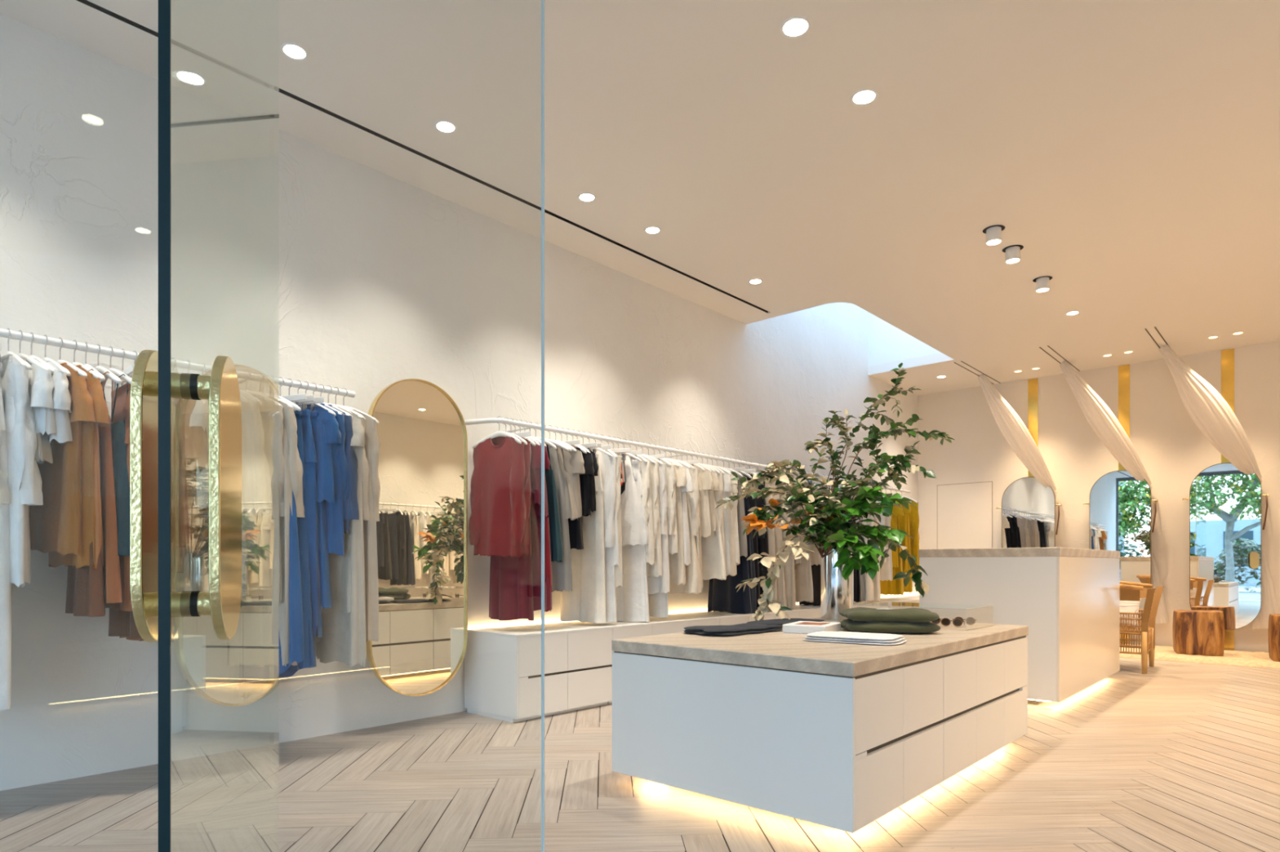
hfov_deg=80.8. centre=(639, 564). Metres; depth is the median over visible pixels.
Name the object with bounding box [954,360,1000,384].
track
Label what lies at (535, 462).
t-shirt
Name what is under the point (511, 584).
skirt
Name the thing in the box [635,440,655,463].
clothes hanger
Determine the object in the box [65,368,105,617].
dress
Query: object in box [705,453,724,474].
clothes hanger
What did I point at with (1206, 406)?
drape
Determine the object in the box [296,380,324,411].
hanger
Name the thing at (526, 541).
sweater
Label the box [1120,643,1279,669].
rug
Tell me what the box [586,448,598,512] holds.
t-shirt
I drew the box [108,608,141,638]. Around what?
trousers
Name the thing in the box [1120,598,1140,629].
cushion
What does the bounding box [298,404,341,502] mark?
t-shirt
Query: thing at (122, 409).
trousers
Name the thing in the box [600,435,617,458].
clothes hanger
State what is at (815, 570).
dress
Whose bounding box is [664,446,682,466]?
clothes hanger
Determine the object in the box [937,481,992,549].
door
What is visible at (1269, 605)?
drape
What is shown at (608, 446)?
hanger
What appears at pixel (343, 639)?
garment
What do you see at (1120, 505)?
mirror
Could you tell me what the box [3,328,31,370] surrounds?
clothes hanger
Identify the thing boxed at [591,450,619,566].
sweater
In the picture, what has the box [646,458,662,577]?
sweater
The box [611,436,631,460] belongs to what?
hanger
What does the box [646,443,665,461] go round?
hanger
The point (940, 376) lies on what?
recessed light
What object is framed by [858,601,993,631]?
case
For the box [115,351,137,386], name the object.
hanger
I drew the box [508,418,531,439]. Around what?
hanger
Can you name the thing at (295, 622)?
dress
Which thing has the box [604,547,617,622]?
trousers
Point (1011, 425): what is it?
drape
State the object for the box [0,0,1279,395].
ceiling
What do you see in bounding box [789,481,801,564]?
shirt
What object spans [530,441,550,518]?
t-shirt
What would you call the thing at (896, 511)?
blouse
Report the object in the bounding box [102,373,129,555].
dress
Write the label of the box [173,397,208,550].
shirt
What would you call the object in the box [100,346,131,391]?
clothes hanger
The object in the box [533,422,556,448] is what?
clothes hanger
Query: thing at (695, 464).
clothes hanger
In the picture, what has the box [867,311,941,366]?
wall
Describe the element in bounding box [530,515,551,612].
dress
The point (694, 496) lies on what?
shirt
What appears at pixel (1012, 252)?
spotlight
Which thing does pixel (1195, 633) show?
stool
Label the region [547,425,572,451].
clothes hanger
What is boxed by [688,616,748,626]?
base cabinet
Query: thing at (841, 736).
display counter
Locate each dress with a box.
[0,352,43,587]
[29,362,97,557]
[48,364,108,568]
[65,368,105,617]
[97,371,122,603]
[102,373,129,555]
[176,497,248,596]
[238,398,303,700]
[287,408,316,670]
[301,409,322,637]
[310,410,332,608]
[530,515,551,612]
[667,493,702,594]
[701,498,726,580]
[713,473,756,613]
[759,514,770,609]
[794,505,813,602]
[799,489,834,605]
[850,497,860,603]
[851,495,874,602]
[880,515,903,595]
[902,514,912,592]
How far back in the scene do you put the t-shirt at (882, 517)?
9.72 m
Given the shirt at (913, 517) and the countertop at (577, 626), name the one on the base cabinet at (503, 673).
the countertop at (577, 626)
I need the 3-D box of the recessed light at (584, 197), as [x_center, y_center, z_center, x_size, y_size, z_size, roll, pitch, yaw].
[-0.386,-2.668,5.477,0.140,0.004,0.140,0,0,42]
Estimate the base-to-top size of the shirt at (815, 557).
0.966 m
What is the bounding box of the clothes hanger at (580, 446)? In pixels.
[570,429,590,453]
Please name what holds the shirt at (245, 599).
hanging from the clothes hanger
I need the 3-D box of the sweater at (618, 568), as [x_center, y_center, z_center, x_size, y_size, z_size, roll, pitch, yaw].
[-0.326,-0.373,6.197,0.504,1.127,0.178,0,0,45]
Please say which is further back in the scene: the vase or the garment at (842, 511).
the garment at (842, 511)
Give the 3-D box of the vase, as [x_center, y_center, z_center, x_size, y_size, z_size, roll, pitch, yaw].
[1.348,0.136,5.149,0.218,0.478,0.218,0,0,42]
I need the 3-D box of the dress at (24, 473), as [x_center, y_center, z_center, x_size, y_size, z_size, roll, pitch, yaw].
[-2.849,-0.421,3.411,0.499,1.034,0.158,0,0,39]
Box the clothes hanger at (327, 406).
[311,382,342,414]
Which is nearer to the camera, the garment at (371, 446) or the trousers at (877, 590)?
the garment at (371, 446)
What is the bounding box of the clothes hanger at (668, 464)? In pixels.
[652,444,671,466]
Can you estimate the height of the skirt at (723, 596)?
1.367 m
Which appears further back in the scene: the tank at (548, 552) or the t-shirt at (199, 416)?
the tank at (548, 552)
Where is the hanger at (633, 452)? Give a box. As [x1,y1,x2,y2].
[622,439,642,460]
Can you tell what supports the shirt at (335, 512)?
hanging from the clothes hanger at (327, 406)
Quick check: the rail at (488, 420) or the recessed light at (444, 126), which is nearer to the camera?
the recessed light at (444, 126)
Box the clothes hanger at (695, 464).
[685,449,704,471]
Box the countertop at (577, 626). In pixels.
[467,595,919,636]
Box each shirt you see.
[0,427,9,504]
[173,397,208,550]
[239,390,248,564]
[240,404,284,604]
[320,403,351,555]
[328,404,359,533]
[621,457,654,564]
[647,462,670,594]
[661,457,677,555]
[684,461,700,565]
[709,465,725,563]
[724,467,739,564]
[745,474,767,576]
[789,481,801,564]
[803,631,906,645]
[804,482,820,565]
[879,496,892,581]
[908,500,919,576]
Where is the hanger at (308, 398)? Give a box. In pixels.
[287,378,314,409]
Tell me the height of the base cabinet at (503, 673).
0.598 m
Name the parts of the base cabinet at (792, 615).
drawer, drawer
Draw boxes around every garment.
[0,362,11,710]
[226,400,304,666]
[314,408,380,642]
[315,407,369,666]
[560,453,606,623]
[776,479,795,608]
[837,490,848,548]
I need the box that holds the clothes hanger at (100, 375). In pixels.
[84,342,105,381]
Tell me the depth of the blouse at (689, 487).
6.62 m
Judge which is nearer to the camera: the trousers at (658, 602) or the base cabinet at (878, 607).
the trousers at (658, 602)
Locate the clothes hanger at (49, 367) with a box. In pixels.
[29,332,55,373]
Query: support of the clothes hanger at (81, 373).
hanging from the rail at (3, 333)
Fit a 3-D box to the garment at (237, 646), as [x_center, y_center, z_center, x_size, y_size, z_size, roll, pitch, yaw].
[-2.115,-0.178,4.213,0.484,1.514,0.194,0,0,19]
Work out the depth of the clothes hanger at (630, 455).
6.29 m
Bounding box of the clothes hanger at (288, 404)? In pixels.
[279,399,296,411]
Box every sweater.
[468,435,526,558]
[490,438,531,555]
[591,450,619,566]
[609,451,622,587]
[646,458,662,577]
[684,623,782,635]
[746,618,825,628]
[839,607,940,633]
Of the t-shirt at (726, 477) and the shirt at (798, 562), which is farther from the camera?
the shirt at (798, 562)
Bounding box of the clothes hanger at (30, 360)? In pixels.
[17,330,49,371]
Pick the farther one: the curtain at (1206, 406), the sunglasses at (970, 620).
the curtain at (1206, 406)
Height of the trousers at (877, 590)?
1.341 m
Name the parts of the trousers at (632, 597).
leg, leg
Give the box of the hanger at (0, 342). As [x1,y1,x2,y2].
[0,342,1,362]
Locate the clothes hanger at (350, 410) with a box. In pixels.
[333,386,365,421]
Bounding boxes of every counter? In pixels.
[611,617,1028,833]
[918,547,1119,705]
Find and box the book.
[782,621,840,634]
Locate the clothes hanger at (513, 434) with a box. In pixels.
[503,417,527,444]
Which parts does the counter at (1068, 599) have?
panel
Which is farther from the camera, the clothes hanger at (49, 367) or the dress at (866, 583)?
the dress at (866, 583)
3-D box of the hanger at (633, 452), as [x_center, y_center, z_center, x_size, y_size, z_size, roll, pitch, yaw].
[-0.136,-0.965,6.400,0.380,0.205,0.024,0,0,34]
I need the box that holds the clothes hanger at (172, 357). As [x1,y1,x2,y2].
[171,357,176,371]
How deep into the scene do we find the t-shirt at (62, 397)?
3.35 m
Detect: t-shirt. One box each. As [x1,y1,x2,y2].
[28,357,57,435]
[44,360,72,443]
[189,399,208,508]
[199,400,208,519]
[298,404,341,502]
[320,406,364,614]
[524,439,541,506]
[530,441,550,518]
[548,445,585,517]
[574,447,594,516]
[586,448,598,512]
[668,462,686,585]
[693,466,713,538]
[703,467,719,532]
[722,470,737,576]
[722,471,731,574]
[733,471,747,557]
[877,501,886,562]
[898,497,911,570]
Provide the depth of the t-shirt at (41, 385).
3.31 m
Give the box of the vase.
[820,548,853,620]
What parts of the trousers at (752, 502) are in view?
leg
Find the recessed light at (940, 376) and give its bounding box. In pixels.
[936,375,946,378]
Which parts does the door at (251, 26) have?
handle plate, handle plate, glass pane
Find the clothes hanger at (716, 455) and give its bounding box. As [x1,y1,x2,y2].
[715,455,731,474]
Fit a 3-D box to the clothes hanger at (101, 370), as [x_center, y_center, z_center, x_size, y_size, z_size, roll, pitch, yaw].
[-2.618,-0.958,3.664,0.430,0.219,0.048,0,0,40]
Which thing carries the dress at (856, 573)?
hanging from the clothes hanger
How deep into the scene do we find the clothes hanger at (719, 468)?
7.25 m
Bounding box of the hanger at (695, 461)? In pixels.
[680,448,699,466]
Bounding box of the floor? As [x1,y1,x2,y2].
[0,657,1279,851]
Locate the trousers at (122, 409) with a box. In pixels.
[105,382,132,611]
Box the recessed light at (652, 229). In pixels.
[644,226,661,234]
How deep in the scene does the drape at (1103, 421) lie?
9.76 m
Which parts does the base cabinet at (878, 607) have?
drawer, drawer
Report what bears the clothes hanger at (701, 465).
hanging from the rail at (488, 420)
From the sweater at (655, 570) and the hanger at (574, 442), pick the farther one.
the sweater at (655, 570)
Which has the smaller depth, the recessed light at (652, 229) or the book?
the book
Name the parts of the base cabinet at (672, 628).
drawer, drawer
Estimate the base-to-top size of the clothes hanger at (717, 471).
0.219 m
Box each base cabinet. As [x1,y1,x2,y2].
[464,628,612,722]
[607,622,688,704]
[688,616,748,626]
[748,611,799,622]
[799,609,820,618]
[853,605,877,608]
[877,601,908,609]
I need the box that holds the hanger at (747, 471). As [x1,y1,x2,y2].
[737,459,755,475]
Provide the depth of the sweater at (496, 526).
5.37 m
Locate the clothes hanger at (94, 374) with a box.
[71,339,101,381]
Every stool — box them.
[1173,610,1224,656]
[1267,613,1279,662]
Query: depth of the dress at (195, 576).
4.06 m
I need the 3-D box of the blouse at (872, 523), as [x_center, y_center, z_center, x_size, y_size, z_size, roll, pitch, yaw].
[2.785,-0.454,9.625,0.612,0.964,0.137,0,0,42]
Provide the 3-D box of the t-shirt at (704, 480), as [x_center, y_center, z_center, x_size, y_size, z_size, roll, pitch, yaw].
[0.442,-0.577,7.038,0.562,0.719,0.133,0,0,39]
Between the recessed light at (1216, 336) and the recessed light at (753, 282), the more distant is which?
the recessed light at (1216, 336)
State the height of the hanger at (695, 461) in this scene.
0.205 m
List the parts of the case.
lid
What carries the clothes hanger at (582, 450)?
hanging from the rail at (488, 420)
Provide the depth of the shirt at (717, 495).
7.04 m
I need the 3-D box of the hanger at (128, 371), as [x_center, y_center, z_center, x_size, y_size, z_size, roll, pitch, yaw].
[-2.561,-0.965,3.726,0.380,0.205,0.024,0,0,42]
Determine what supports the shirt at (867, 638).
on the display counter at (841, 736)
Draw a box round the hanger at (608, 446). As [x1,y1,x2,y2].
[593,433,611,452]
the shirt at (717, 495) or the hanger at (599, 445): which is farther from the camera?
the shirt at (717, 495)
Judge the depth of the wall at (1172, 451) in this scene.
9.96 m
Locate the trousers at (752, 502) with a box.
[746,477,759,609]
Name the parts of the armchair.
seat, leg, post, leg, post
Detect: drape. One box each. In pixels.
[977,374,1056,492]
[1059,360,1151,486]
[1139,486,1168,624]
[1159,344,1262,479]
[1248,480,1279,629]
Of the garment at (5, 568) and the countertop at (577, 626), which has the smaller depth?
the garment at (5, 568)
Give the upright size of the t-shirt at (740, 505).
0.902 m
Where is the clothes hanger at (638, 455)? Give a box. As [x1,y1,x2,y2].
[628,440,647,462]
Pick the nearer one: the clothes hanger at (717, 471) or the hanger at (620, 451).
the hanger at (620, 451)
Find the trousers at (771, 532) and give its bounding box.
[764,482,777,603]
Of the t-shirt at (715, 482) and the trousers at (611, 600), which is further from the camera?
the t-shirt at (715, 482)
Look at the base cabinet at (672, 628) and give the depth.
6.19 m
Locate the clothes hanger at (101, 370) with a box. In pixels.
[95,344,121,383]
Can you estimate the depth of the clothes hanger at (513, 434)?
5.39 m
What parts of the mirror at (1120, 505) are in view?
frame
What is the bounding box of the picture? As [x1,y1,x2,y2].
[795,622,830,625]
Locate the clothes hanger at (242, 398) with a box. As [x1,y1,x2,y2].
[240,395,246,403]
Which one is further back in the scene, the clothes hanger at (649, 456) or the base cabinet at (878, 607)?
the base cabinet at (878, 607)
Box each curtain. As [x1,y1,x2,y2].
[977,374,1057,547]
[1059,360,1168,624]
[1159,344,1279,629]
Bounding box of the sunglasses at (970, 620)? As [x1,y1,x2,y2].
[952,617,976,625]
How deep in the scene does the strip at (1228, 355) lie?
9.32 m
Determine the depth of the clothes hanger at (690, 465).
6.83 m
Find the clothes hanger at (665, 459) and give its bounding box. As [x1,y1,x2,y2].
[657,445,679,467]
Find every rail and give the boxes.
[0,328,355,397]
[464,417,911,493]
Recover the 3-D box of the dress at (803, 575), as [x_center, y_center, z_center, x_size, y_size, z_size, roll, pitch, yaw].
[1.685,-0.255,8.392,0.562,1.351,0.157,0,0,43]
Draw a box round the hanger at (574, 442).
[560,427,580,447]
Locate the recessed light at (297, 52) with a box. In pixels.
[280,42,309,61]
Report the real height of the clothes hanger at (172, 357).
0.219 m
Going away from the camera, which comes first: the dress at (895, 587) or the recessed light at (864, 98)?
the recessed light at (864, 98)
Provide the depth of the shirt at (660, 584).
6.43 m
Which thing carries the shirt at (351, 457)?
hanging from the clothes hanger at (340, 410)
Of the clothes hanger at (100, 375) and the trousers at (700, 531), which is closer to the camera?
the clothes hanger at (100, 375)
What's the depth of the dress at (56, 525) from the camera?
3.42 m
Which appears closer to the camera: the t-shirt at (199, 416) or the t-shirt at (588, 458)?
the t-shirt at (199, 416)
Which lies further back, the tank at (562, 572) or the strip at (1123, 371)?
the strip at (1123, 371)
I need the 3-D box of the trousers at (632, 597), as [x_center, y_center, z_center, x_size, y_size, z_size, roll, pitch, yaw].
[-0.136,-0.196,6.400,0.502,1.359,0.109,0,0,34]
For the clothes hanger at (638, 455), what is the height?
0.219 m
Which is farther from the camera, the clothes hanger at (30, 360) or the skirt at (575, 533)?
the skirt at (575, 533)
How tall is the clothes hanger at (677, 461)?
0.219 m
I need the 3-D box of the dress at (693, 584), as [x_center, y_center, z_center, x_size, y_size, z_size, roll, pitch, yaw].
[0.277,-0.330,6.870,0.598,1.201,0.187,0,0,33]
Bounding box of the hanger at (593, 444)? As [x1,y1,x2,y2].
[575,430,597,450]
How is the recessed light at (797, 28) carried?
in the ceiling
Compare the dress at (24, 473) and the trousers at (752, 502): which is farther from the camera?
the trousers at (752, 502)
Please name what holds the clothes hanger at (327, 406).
hanging from the rail at (3, 333)
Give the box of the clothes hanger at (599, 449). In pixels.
[587,432,613,457]
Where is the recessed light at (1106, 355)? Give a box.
[1102,354,1112,357]
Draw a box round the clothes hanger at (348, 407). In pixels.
[342,388,378,423]
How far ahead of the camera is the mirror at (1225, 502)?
9.19 m
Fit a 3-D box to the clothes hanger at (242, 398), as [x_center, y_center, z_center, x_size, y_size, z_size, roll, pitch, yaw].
[-2.264,-0.958,4.059,0.430,0.219,0.048,0,0,31]
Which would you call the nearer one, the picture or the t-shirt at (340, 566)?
the picture
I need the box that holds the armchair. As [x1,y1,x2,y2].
[1120,581,1164,674]
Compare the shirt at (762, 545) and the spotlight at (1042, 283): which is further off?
the shirt at (762, 545)
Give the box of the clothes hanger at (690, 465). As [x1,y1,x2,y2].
[675,448,694,470]
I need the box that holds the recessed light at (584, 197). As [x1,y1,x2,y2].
[577,192,596,202]
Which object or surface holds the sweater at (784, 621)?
on the display counter at (841, 736)
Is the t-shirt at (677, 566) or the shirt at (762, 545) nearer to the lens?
the t-shirt at (677, 566)
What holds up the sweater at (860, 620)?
on the display counter at (841, 736)
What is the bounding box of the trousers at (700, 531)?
[697,487,702,587]
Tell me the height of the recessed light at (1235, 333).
0.004 m
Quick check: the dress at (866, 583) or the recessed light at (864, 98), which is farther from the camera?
the dress at (866, 583)
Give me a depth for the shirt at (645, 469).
6.29 m
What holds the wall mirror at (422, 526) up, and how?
attached to the wall at (384, 280)
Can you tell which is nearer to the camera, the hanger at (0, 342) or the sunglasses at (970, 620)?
the hanger at (0, 342)
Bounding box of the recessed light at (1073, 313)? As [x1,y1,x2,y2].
[1065,311,1079,315]
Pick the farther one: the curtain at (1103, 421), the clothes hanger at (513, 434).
the curtain at (1103, 421)
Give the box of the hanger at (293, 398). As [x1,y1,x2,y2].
[279,377,306,406]
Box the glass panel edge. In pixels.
[541,0,544,851]
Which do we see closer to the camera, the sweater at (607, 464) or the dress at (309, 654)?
the dress at (309, 654)
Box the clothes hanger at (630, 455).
[616,437,641,462]
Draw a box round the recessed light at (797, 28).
[779,15,811,39]
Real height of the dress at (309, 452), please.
1.291 m
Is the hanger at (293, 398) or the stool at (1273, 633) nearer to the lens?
the hanger at (293, 398)
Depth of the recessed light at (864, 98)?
4.30 m
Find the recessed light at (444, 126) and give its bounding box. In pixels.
[433,120,457,133]
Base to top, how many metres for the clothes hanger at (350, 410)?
0.219 m
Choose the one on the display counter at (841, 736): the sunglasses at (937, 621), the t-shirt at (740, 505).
the sunglasses at (937, 621)
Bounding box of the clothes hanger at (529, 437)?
[517,420,540,445]
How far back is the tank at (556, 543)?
5.57 m
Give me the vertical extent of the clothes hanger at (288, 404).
0.219 m
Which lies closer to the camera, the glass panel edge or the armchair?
the glass panel edge
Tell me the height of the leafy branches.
1.844 m
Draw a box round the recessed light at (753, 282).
[747,279,763,284]
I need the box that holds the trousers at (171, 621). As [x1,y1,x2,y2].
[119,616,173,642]
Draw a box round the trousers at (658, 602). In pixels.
[648,591,668,617]
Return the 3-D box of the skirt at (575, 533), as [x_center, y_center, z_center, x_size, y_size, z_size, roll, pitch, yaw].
[-0.612,-0.493,5.875,0.388,0.767,0.173,0,0,35]
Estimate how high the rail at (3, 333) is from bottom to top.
0.059 m
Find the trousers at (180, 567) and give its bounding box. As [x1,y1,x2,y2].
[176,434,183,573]
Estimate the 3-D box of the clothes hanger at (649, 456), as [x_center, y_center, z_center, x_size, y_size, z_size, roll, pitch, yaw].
[0.014,-0.958,6.561,0.430,0.219,0.048,0,0,32]
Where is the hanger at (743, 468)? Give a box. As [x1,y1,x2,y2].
[727,457,745,472]
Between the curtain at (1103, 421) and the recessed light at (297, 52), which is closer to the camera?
the recessed light at (297, 52)
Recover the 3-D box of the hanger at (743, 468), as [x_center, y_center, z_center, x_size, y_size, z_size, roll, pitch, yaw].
[0.892,-0.965,7.534,0.380,0.205,0.024,0,0,43]
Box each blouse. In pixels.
[680,463,693,565]
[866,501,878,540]
[890,500,903,568]
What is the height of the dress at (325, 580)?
1.127 m
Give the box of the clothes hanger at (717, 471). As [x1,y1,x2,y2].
[700,453,719,473]
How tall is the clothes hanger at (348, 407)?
0.219 m
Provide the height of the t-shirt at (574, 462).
0.586 m
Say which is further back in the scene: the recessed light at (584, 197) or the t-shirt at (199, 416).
the recessed light at (584, 197)
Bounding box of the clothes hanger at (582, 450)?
[565,428,586,453]
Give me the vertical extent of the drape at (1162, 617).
1.815 m
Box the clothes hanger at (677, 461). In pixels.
[669,447,690,469]
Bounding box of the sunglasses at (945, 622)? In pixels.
[939,617,964,626]
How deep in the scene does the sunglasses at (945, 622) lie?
4.50 m
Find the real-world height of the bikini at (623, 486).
0.391 m
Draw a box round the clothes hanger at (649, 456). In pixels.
[640,442,662,465]
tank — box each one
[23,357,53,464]
[538,474,552,592]
[544,444,563,562]
[548,446,572,591]
[556,446,577,520]
[620,455,648,546]
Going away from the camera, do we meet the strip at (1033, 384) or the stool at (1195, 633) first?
the stool at (1195, 633)
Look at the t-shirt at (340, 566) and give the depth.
4.42 m
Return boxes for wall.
[0,13,917,791]
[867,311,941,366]
[917,341,1279,652]
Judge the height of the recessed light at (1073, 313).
0.004 m
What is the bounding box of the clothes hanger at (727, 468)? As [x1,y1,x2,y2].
[722,457,742,477]
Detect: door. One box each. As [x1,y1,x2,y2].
[129,0,279,851]
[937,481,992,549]
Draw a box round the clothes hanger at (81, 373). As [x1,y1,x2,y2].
[57,337,87,378]
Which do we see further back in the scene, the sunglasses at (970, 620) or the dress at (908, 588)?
the dress at (908, 588)
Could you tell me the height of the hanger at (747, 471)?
0.205 m
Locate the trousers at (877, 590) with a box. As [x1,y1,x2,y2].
[872,515,880,600]
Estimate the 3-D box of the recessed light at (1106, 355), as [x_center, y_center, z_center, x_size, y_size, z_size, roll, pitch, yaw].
[5.981,-2.668,9.628,0.120,0.004,0.120,0,0,42]
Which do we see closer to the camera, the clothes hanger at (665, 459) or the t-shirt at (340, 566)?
the t-shirt at (340, 566)
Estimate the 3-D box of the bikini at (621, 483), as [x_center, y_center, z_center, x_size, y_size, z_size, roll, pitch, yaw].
[-0.265,-0.715,6.255,0.268,0.391,0.070,0,0,19]
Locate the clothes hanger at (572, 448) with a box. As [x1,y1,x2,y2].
[548,426,576,452]
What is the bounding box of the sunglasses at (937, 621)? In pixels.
[931,617,942,624]
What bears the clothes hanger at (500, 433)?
hanging from the rail at (488, 420)
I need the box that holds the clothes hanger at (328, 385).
[326,385,351,413]
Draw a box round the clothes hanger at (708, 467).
[695,452,715,472]
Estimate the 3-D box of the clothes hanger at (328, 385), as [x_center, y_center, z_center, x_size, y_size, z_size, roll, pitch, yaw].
[-1.857,-0.958,4.512,0.430,0.219,0.048,0,0,20]
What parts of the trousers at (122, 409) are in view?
leg, leg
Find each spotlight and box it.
[982,225,1004,245]
[1002,244,1023,263]
[1032,275,1052,293]
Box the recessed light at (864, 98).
[849,88,878,106]
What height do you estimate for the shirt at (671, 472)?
0.856 m
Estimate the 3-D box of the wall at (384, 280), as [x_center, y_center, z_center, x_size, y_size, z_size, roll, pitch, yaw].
[-0.906,-1.540,6.221,0.200,5.320,16.000,0,0,42]
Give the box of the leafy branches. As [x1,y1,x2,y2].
[715,362,954,621]
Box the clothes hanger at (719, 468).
[710,454,730,475]
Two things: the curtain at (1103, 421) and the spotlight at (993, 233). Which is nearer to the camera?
the spotlight at (993, 233)
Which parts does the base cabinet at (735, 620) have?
drawer, drawer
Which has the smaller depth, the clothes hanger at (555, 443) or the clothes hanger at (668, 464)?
the clothes hanger at (555, 443)
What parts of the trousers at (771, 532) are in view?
leg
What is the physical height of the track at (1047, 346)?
0.004 m
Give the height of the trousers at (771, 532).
1.341 m
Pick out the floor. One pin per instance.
(1175, 757)
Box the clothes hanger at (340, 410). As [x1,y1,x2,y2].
[319,384,352,417]
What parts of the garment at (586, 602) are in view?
leg, leg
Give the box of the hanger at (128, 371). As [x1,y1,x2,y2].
[111,348,134,391]
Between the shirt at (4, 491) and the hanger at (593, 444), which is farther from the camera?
the hanger at (593, 444)
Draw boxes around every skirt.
[488,511,533,621]
[568,517,583,550]
[707,551,751,613]
[770,481,787,608]
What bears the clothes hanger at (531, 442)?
hanging from the rail at (488, 420)
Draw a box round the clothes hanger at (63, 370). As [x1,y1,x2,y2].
[43,334,71,376]
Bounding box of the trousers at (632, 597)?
[615,459,649,622]
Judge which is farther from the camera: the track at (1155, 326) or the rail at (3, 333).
the track at (1155, 326)
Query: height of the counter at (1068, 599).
1.226 m
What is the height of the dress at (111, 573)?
1.093 m
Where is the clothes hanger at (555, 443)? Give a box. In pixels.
[540,425,568,451]
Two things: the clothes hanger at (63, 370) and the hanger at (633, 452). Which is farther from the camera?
the hanger at (633, 452)
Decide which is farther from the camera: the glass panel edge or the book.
the book
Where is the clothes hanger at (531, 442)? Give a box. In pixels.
[513,419,535,445]
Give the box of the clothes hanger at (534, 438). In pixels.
[522,421,546,446]
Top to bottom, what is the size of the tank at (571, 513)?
0.598 m
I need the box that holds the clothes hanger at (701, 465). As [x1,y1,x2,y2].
[690,451,711,472]
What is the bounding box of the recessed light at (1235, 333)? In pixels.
[1231,332,1244,335]
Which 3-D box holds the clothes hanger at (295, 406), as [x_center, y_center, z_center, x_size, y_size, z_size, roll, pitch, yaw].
[-2.075,-0.958,4.266,0.430,0.219,0.048,0,0,31]
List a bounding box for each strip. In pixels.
[1027,378,1038,477]
[1118,364,1129,644]
[1221,348,1234,649]
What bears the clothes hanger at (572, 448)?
hanging from the rail at (488, 420)
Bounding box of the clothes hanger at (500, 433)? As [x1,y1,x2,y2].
[472,416,521,448]
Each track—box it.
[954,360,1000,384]
[1039,346,1079,371]
[1145,326,1168,348]
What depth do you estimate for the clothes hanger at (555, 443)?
5.68 m
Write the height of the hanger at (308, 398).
0.205 m
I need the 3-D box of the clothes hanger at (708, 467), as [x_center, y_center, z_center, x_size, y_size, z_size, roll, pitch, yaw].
[0.536,-0.958,7.140,0.430,0.219,0.048,0,0,37]
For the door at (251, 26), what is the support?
on the floor
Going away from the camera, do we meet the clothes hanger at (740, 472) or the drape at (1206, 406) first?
the clothes hanger at (740, 472)
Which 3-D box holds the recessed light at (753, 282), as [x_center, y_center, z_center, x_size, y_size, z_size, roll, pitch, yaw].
[1.092,-2.668,7.107,0.140,0.004,0.140,0,0,42]
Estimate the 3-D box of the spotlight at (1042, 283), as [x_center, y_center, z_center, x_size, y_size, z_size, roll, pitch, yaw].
[3.769,-2.617,7.045,0.164,0.104,0.164,0,0,42]
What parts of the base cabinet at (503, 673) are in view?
drawer, drawer, drawer, drawer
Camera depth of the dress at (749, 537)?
7.46 m
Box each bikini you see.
[620,460,626,495]
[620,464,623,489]
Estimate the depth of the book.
4.08 m
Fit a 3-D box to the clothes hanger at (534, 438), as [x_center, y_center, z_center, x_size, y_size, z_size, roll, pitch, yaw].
[-0.867,-0.958,5.590,0.430,0.219,0.048,0,0,31]
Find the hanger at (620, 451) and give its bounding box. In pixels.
[605,435,629,460]
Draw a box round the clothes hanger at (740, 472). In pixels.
[732,458,751,478]
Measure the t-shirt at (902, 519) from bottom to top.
1.028 m
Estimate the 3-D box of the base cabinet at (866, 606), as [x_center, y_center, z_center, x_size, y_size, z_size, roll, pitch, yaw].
[2.413,0.801,9.242,0.620,0.598,0.945,0,0,42]
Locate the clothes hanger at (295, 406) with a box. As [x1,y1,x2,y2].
[279,395,301,411]
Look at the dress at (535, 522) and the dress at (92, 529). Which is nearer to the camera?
the dress at (92, 529)
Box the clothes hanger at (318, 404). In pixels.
[303,382,336,416]
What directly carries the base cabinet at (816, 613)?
on the floor
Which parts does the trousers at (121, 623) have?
leg, leg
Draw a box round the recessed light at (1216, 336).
[1206,335,1219,339]
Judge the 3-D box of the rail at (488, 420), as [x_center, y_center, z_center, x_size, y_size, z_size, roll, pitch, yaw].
[1.251,-1.040,8.182,0.375,0.059,7.437,0,0,42]
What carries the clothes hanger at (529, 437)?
hanging from the rail at (488, 420)
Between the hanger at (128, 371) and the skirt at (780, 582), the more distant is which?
the skirt at (780, 582)
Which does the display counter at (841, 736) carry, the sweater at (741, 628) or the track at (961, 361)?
the sweater at (741, 628)
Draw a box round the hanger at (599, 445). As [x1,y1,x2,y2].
[581,431,602,453]
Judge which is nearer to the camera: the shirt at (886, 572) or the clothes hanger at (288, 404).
the clothes hanger at (288, 404)
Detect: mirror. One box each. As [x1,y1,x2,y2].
[366,378,467,696]
[995,476,1062,548]
[1083,470,1158,619]
[1182,462,1269,630]

